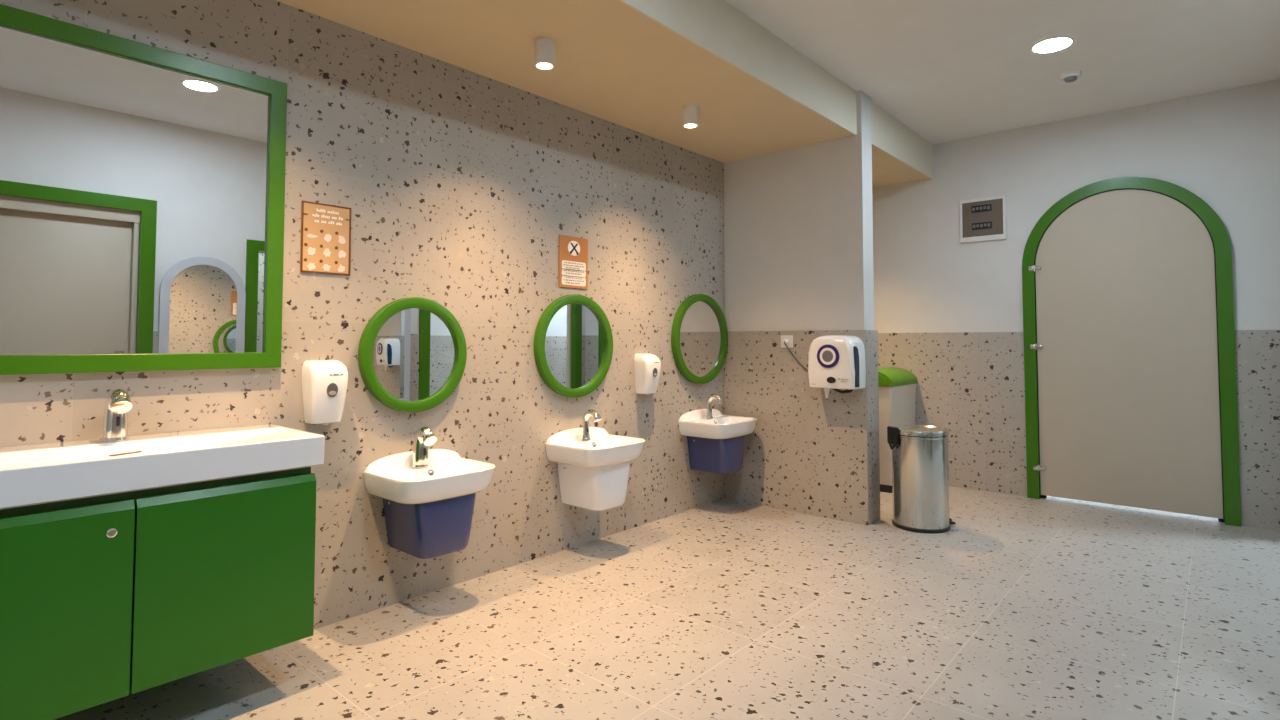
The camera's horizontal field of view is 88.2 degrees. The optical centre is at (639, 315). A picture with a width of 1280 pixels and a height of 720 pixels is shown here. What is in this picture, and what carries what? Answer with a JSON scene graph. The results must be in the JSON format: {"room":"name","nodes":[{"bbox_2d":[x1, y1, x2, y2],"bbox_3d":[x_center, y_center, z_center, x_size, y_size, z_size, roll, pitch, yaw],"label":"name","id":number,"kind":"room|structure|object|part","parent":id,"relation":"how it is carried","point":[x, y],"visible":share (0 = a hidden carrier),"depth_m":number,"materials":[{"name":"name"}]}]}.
{"room":"public restroom","nodes":[
{"label":"public restroom","id":0,"kind":"room"},
{"bbox_2d":[0,0,724,629],"bbox_3d":[-1.049,-0.111,2.990,0.120,2.716,8.155,-2,-3,41],"label":"wall","id":1,"kind":"structure","parent":0,"point":[460,186],"depth_m":3.06,"materials":[{"name":"stone"}]},
{"bbox_2d":[0,4,286,374],"bbox_3d":[-1.696,-0.361,2.141,0.031,1.087,1.010,-2,-3,41],"label":"wall mirror","id":2,"kind":"object","parent":1,"relation":"attached to","point":[142,186],"visible":1,"depth_m":2.17,"materials":[{"name":"green paint"}]},
{"bbox_2d":[0,467,315,719],"bbox_3d":[-1.528,0.763,1.970,0.450,0.548,0.902,-2,-3,41],"label":"vanity cabinet","id":3,"kind":"object","parent":1,"relation":"attached to","point":[104,598],"visible":0.98,"depth_m":1.82,"materials":[{"name":"green paint"}]},
{"bbox_3d":[-1.529,0.763,1.649,0.020,0.522,0.417,-2,-3,41],"label":"door","id":4,"kind":"part","parent":3,"relation":"part of","materials":[{"name":"green paint"}]},
{"bbox_2d":[0,424,324,509],"bbox_3d":[-1.524,0.439,1.980,0.458,0.100,0.942,-2,-3,41],"label":"basin","id":5,"kind":"object","parent":3,"relation":"in","point":[35,474],"visible":0.99,"depth_m":1.91,"materials":[{"name":"white ceramic"}]},
{"bbox_2d":[102,389,131,441],"bbox_3d":[-1.623,0.310,2.052,0.121,0.161,0.066,-2,-3,41],"label":"faucet","id":6,"kind":"object","parent":5,"relation":"on","point":[118,403],"visible":1,"depth_m":2.04,"materials":[{"name":"silver metal"}]},
{"bbox_3d":[-1.601,0.271,2.035,0.064,0.066,0.053,-2,-3,41],"label":"spout","id":7,"kind":"part","parent":6,"relation":"part of","materials":[{"name":"silver metal"}]},
{"bbox_3d":[-1.230,0.777,1.990,0.020,0.522,0.479,-2,-3,41],"label":"door","id":8,"kind":"part","parent":3,"relation":"part of","materials":[{"name":"green paint"}]},
{"bbox_2d":[302,360,347,424],"bbox_3d":[-1.231,0.304,2.589,0.108,0.251,0.143,-2,-3,41],"label":"soap dispenser","id":9,"kind":"object","parent":1,"relation":"attached to","point":[324,382],"visible":1,"depth_m":2.55,"materials":[{"name":"white plastic"}]},
{"bbox_2d":[300,200,350,274],"bbox_3d":[-1.262,-0.307,2.656,0.007,0.280,0.196,-2,-3,41],"label":"sign","id":10,"kind":"object","parent":1,"relation":"attached to","point":[325,244],"visible":1,"depth_m":2.65,"materials":[{"name":"orange paper"}]},
{"bbox_2d":[307,262,315,270],"bbox_3d":[-1.298,-0.192,2.606,0.001,0.035,0.036,-2,-3,41],"label":"picture","id":11,"kind":"object","parent":10,"relation":"attached to","point":[311,266],"depth_m":2.61},
{"bbox_2d":[308,247,315,255],"bbox_3d":[-1.298,-0.252,2.609,0.001,0.035,0.032,-2,-3,41],"label":"picture","id":12,"kind":"object","parent":10,"relation":"on","point":[311,250],"depth_m":2.61},
{"bbox_2d":[322,264,329,270],"bbox_3d":[-1.260,-0.191,2.650,0.001,0.029,0.033,-2,-3,41],"label":"picture","id":13,"kind":"object","parent":10,"relation":"attached to","point":[325,267],"depth_m":2.65},
{"bbox_2d":[323,248,330,256],"bbox_3d":[-1.258,-0.251,2.655,0.001,0.037,0.033,-2,-3,41],"label":"picture","id":14,"kind":"object","parent":10,"relation":"on","point":[326,251],"depth_m":2.65},
{"bbox_2d":[324,234,331,241],"bbox_3d":[-1.257,-0.309,2.657,0.001,0.034,0.030,-2,-3,41],"label":"picture","id":15,"kind":"object","parent":10,"relation":"on","point":[327,237],"depth_m":2.66},
{"bbox_2d":[338,264,344,271],"bbox_3d":[-1.219,-0.192,2.697,0.001,0.033,0.029,-2,-3,41],"label":"picture","id":16,"kind":"object","parent":10,"relation":"attached to","point":[341,267],"depth_m":2.70},
{"bbox_2d":[338,250,345,257],"bbox_3d":[-1.218,-0.249,2.701,0.001,0.033,0.032,-2,-3,41],"label":"picture","id":17,"kind":"object","parent":10,"relation":"on","point":[341,253],"depth_m":2.70},
{"bbox_2d":[338,236,345,243],"bbox_3d":[-1.219,-0.307,2.701,0.001,0.034,0.032,-2,-3,41],"label":"picture","id":18,"kind":"object","parent":10,"relation":"on","point":[341,239],"depth_m":2.70},
{"bbox_2d":[358,297,466,411],"bbox_3d":[-0.992,0.174,2.921,0.039,0.506,0.506,-2,-3,41],"label":"round mirror","id":19,"kind":"object","parent":1,"relation":"attached to","point":[412,352],"visible":1,"depth_m":2.90,"materials":[{"name":"green paint"}]},
{"bbox_3d":[-0.999,0.174,2.927,0.017,0.413,0.413,-2,-3,41],"label":"glass","id":20,"kind":"part","parent":19,"relation":"part of","materials":[{"name":"silver mirror"}]},
{"bbox_2d":[363,449,495,558],"bbox_3d":[-0.870,0.794,2.800,0.348,0.401,0.460,-2,-3,41],"label":"basin","id":21,"kind":"object","parent":1,"relation":"attached to","point":[428,511],"visible":0.98,"depth_m":2.72,"materials":[{"name":"white ceramic"}]},
{"bbox_2d":[412,427,436,467],"bbox_3d":[-0.929,0.567,2.845,0.131,0.174,0.071,-2,-3,41],"label":"faucet","id":22,"kind":"object","parent":21,"relation":"in","point":[424,437],"visible":1,"depth_m":2.83,"materials":[{"name":"silver metal"}]},
{"bbox_3d":[-0.905,0.525,2.826,0.069,0.071,0.057,-2,-3,41],"label":"spout","id":23,"kind":"part","parent":22,"relation":"part of","materials":[{"name":"silver metal"}]},
{"bbox_3d":[-0.870,0.675,2.805,0.348,0.162,0.460,-2,-3,41],"label":"bowl","id":24,"kind":"part","parent":21,"relation":"part of","materials":[{"name":"white ceramic"}]},
{"bbox_2d":[534,294,612,397],"bbox_3d":[-0.355,0.170,3.651,0.039,0.568,0.568,-2,-3,41],"label":"round mirror","id":25,"kind":"object","parent":1,"relation":"attached to","point":[573,338],"visible":1,"depth_m":3.63,"materials":[{"name":"green paint"}]},
{"bbox_3d":[-0.362,0.170,3.657,0.017,0.475,0.475,-2,-3,41],"label":"glass","id":26,"kind":"part","parent":25,"relation":"part of","materials":[{"name":"silver mirror"}]},
{"bbox_2d":[559,235,587,288],"bbox_3d":[-0.369,-0.294,3.678,0.007,0.286,0.216,-2,-3,41],"label":"notice sign","id":27,"kind":"object","parent":1,"relation":"attached to","point":[573,251],"visible":1,"depth_m":3.67,"materials":[{"name":"orange paper"}]},
{"bbox_3d":[-0.367,-0.232,3.674,0.001,0.134,0.182,-2,-3,41],"label":"text panel","id":28,"kind":"part","parent":27,"relation":"part of","materials":[{"name":"white paper"}]},
{"bbox_2d":[545,427,644,510],"bbox_3d":[-0.216,0.820,3.543,0.356,0.401,0.462,-2,-3,41],"label":"basin","id":29,"kind":"object","parent":1,"relation":"attached to","point":[593,473],"visible":0.98,"depth_m":3.46,"materials":[{"name":"white ceramic"}]},
{"bbox_2d":[580,409,601,440],"bbox_3d":[-0.267,0.595,3.583,0.146,0.170,0.060,-2,-3,41],"label":"faucet","id":30,"kind":"object","parent":29,"relation":"in","point":[585,435],"visible":1,"depth_m":3.59,"materials":[{"name":"silver metal"}]},
{"bbox_3d":[-0.231,0.554,3.554,0.051,0.042,0.046,-2,-3,41],"label":"spout","id":31,"kind":"part","parent":30,"relation":"part of","materials":[{"name":"silver metal"}]},
{"bbox_3d":[-0.216,0.701,3.548,0.356,0.162,0.462,-2,-3,41],"label":"bowl","id":32,"kind":"part","parent":29,"relation":"part of","materials":[{"name":"white ceramic"}]},
{"bbox_2d":[634,353,660,394],"bbox_3d":[0.052,0.363,4.058,0.108,0.251,0.143,-2,-3,41],"label":"soap dispenser","id":33,"kind":"object","parent":1,"relation":"attached to","point":[647,367],"visible":1,"depth_m":4.02,"materials":[{"name":"white plastic"}]},
{"bbox_2d":[671,294,727,383],"bbox_3d":[0.421,0.163,4.541,0.039,0.616,0.616,-2,-3,41],"label":"round mirror","id":34,"kind":"object","parent":1,"relation":"attached to","point":[699,333],"visible":1,"depth_m":4.52,"materials":[{"name":"green paint"}]},
{"bbox_3d":[0.414,0.164,4.547,0.017,0.523,0.523,-2,-3,41],"label":"glass","id":35,"kind":"part","parent":34,"relation":"part of","materials":[{"name":"silver mirror"}]},
{"bbox_2d":[678,408,756,473],"bbox_3d":[0.545,0.839,4.413,0.358,0.401,0.478,-2,-3,41],"label":"basin","id":36,"kind":"object","parent":1,"relation":"attached to","point":[715,445],"visible":0.98,"depth_m":4.33,"materials":[{"name":"white ceramic"}]},
{"bbox_2d":[704,394,722,418],"bbox_3d":[0.500,0.615,4.461,0.146,0.170,0.060,-2,-3,41],"label":"faucet","id":37,"kind":"object","parent":36,"relation":"in","point":[708,414],"visible":1,"depth_m":4.47,"materials":[{"name":"silver metal"}]},
{"bbox_3d":[0.535,0.573,4.431,0.051,0.042,0.046,-2,-3,41],"label":"spout","id":38,"kind":"part","parent":37,"relation":"part of","materials":[{"name":"silver metal"}]},
{"bbox_3d":[0.545,0.720,4.417,0.358,0.162,0.478,-2,-3,41],"label":"bowl","id":39,"kind":"part","parent":36,"relation":"part of","materials":[{"name":"white ceramic"}]},
{"bbox_2d":[276,0,932,187],"bbox_3d":[-0.624,-1.343,2.668,1.007,0.280,7.915,-2,-3,41],"label":"ceiling","id":40,"kind":"structure","parent":0,"point":[635,65],"depth_m":3.22,"materials":[{"name":"paint"}]},
{"bbox_2d":[534,38,554,69],"bbox_3d":[-0.418,-1.143,2.893,0.088,0.106,0.088,-2,-3,41],"label":"spotlight","id":41,"kind":"object","parent":40,"relation":"attached to","point":[544,59],"visible":1,"depth_m":2.86,"materials":[{"name":"white metal"}]},
{"bbox_2d":[683,105,697,127],"bbox_3d":[0.283,-1.110,3.694,0.088,0.106,0.088,-2,-3,41],"label":"spotlight","id":42,"kind":"object","parent":40,"relation":"attached to","point":[690,112],"visible":1,"depth_m":3.66,"materials":[{"name":"white metal"}]},
{"bbox_3d":[1.535,-1.244,5.149,0.995,0.278,1.335,-2,-3,41],"label":"soffit panel","id":43,"kind":"part","parent":40,"relation":"part of","materials":[{"name":"paint"}]},
{"bbox_2d":[54,486,1279,719],"bbox_3d":[1.480,1.270,2.030,5.120,0.120,10.120,-2,-3,41],"label":"floor","id":44,"kind":"structure","parent":0,"point":[1051,607],"depth_m":2.55,"materials":[{"name":"stone"}]},
{"bbox_2d":[878,367,917,492],"bbox_3d":[1.895,0.879,5.230,0.418,0.917,0.561,-2,-3,41],"label":"bin","id":45,"kind":"object","parent":44,"relation":"on","point":[897,386],"visible":0.33,"depth_m":4.97,"materials":[{"name":"white plastic"}]},
{"bbox_3d":[1.898,0.484,5.249,0.418,0.125,0.553,-2,-3,41],"label":"lid","id":46,"kind":"part","parent":45,"relation":"part of","materials":[{"name":"green plastic"}]},
{"bbox_2d":[887,425,955,533],"bbox_3d":[1.724,0.988,4.057,0.337,0.606,0.336,-2,-3,37],"label":"pedal bin","id":47,"kind":"object","parent":44,"relation":"on","point":[920,465],"visible":1,"depth_m":3.92,"materials":[{"name":"silver metal"}]},
{"bbox_3d":[1.721,0.712,4.067,0.330,0.034,0.330,0,-2,-8],"label":"lid","id":48,"kind":"part","parent":47,"relation":"part of","materials":[{"name":"metal"}]},
{"bbox_2d":[724,91,873,331],"bbox_3d":[1.060,-0.049,4.523,1.038,2.716,0.160,-2,-3,41],"label":"wall","id":49,"kind":"structure","parent":0,"point":[798,222],"depth_m":4.41,"materials":[{"name":"paint"}]},
{"bbox_2d":[724,330,879,524],"bbox_3d":[1.068,0.708,4.492,1.052,1.200,0.194,-2,-3,41],"label":"wall tiles","id":50,"kind":"structure","parent":49,"relation":"attached to","point":[809,452],"depth_m":4.37,"materials":[{"name":"stone"}]},
{"bbox_2d":[781,335,807,371],"bbox_3d":[1.052,0.273,4.366,0.284,0.281,0.041,-2,-3,41],"label":"wall socket","id":51,"kind":"object","parent":50,"relation":"attached to","point":[786,340],"visible":0.95,"depth_m":4.42,"materials":[{"name":"white plastic"}]},
{"bbox_3d":[0.990,0.178,4.445,0.092,0.084,0.009,-2,-3,41],"label":"plate","id":52,"kind":"part","parent":51,"relation":"part of","materials":[{"name":"white plastic"}]},
{"bbox_2d":[808,335,865,397],"bbox_3d":[1.219,0.325,4.118,0.314,0.397,0.190,-2,-3,41],"label":"dispenser","id":53,"kind":"object","parent":50,"relation":"attached to","point":[835,362],"visible":1,"depth_m":4.05,"materials":[{"name":"white plastic"}]},
{"bbox_2d":[725,0,1279,143],"bbox_3d":[1.481,-1.553,2.143,5.120,0.100,10.120,-2,-3,41],"label":"ceiling","id":54,"kind":"structure","parent":0,"point":[946,70],"depth_m":3.63,"materials":[{"name":"paint"}]},
{"bbox_2d":[1030,36,1074,53],"bbox_3d":[2.205,-1.444,3.531,0.206,0.006,0.206,-2,-3,41],"label":"recessed light","id":55,"kind":"object","parent":54,"relation":"in","point":[1052,44],"visible":1,"depth_m":3.52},
{"bbox_2d":[1034,38,1070,51],"bbox_3d":[2.205,-1.445,3.531,0.172,0.004,0.172,-2,-3,41],"label":"diffuser","id":56,"kind":"object","parent":55,"relation":"attached to","point":[1049,44],"depth_m":3.52,"materials":[{"name":"white plastic"}]},
{"bbox_2d":[1060,70,1081,82],"bbox_3d":[2.555,-1.410,3.916,0.108,0.044,0.108,-2,-3,41],"label":"smoke detector","id":57,"kind":"object","parent":54,"relation":"attached to","point":[1069,76],"visible":1,"depth_m":3.89,"materials":[{"name":"white plastic"}]},
{"bbox_2d":[872,79,1279,332],"bbox_3d":[2.819,-0.032,4.932,3.150,2.716,0.100,-2,-3,41],"label":"wall","id":58,"kind":"structure","parent":0,"point":[1222,147],"depth_m":4.79,"materials":[{"name":"paint"}]},
{"bbox_2d":[878,332,1026,496],"bbox_3d":[2.213,0.743,5.356,1.640,1.200,0.012,-2,-3,41],"label":"wall tiles","id":59,"kind":"structure","parent":58,"relation":"attached to","point":[971,385],"depth_m":5.05,"materials":[{"name":"stone"}]},
{"bbox_2d":[959,195,1006,242],"bbox_3d":[2.621,-0.732,5.051,0.320,0.331,0.021,-2,-3,41],"label":"breaker panel","id":60,"kind":"object","parent":58,"relation":"attached to","point":[981,219],"visible":1,"depth_m":5.04,"materials":[{"name":"white plastic"}]},
{"bbox_2d":[1022,177,1240,526],"bbox_3d":[3.265,0.188,4.480,1.146,2.241,0.100,-2,-3,41],"label":"door","id":61,"kind":"structure","parent":58,"relation":"in","point":[1130,362],"depth_m":4.42,"materials":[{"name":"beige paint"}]},
{"bbox_2d":[1234,330,1279,530],"bbox_3d":[3.778,0.689,3.990,0.264,1.200,0.012,-2,-3,41],"label":"wall tiles","id":62,"kind":"structure","parent":58,"relation":"attached to","point":[1257,352],"depth_m":4.00,"materials":[{"name":"stone"}]}
]}

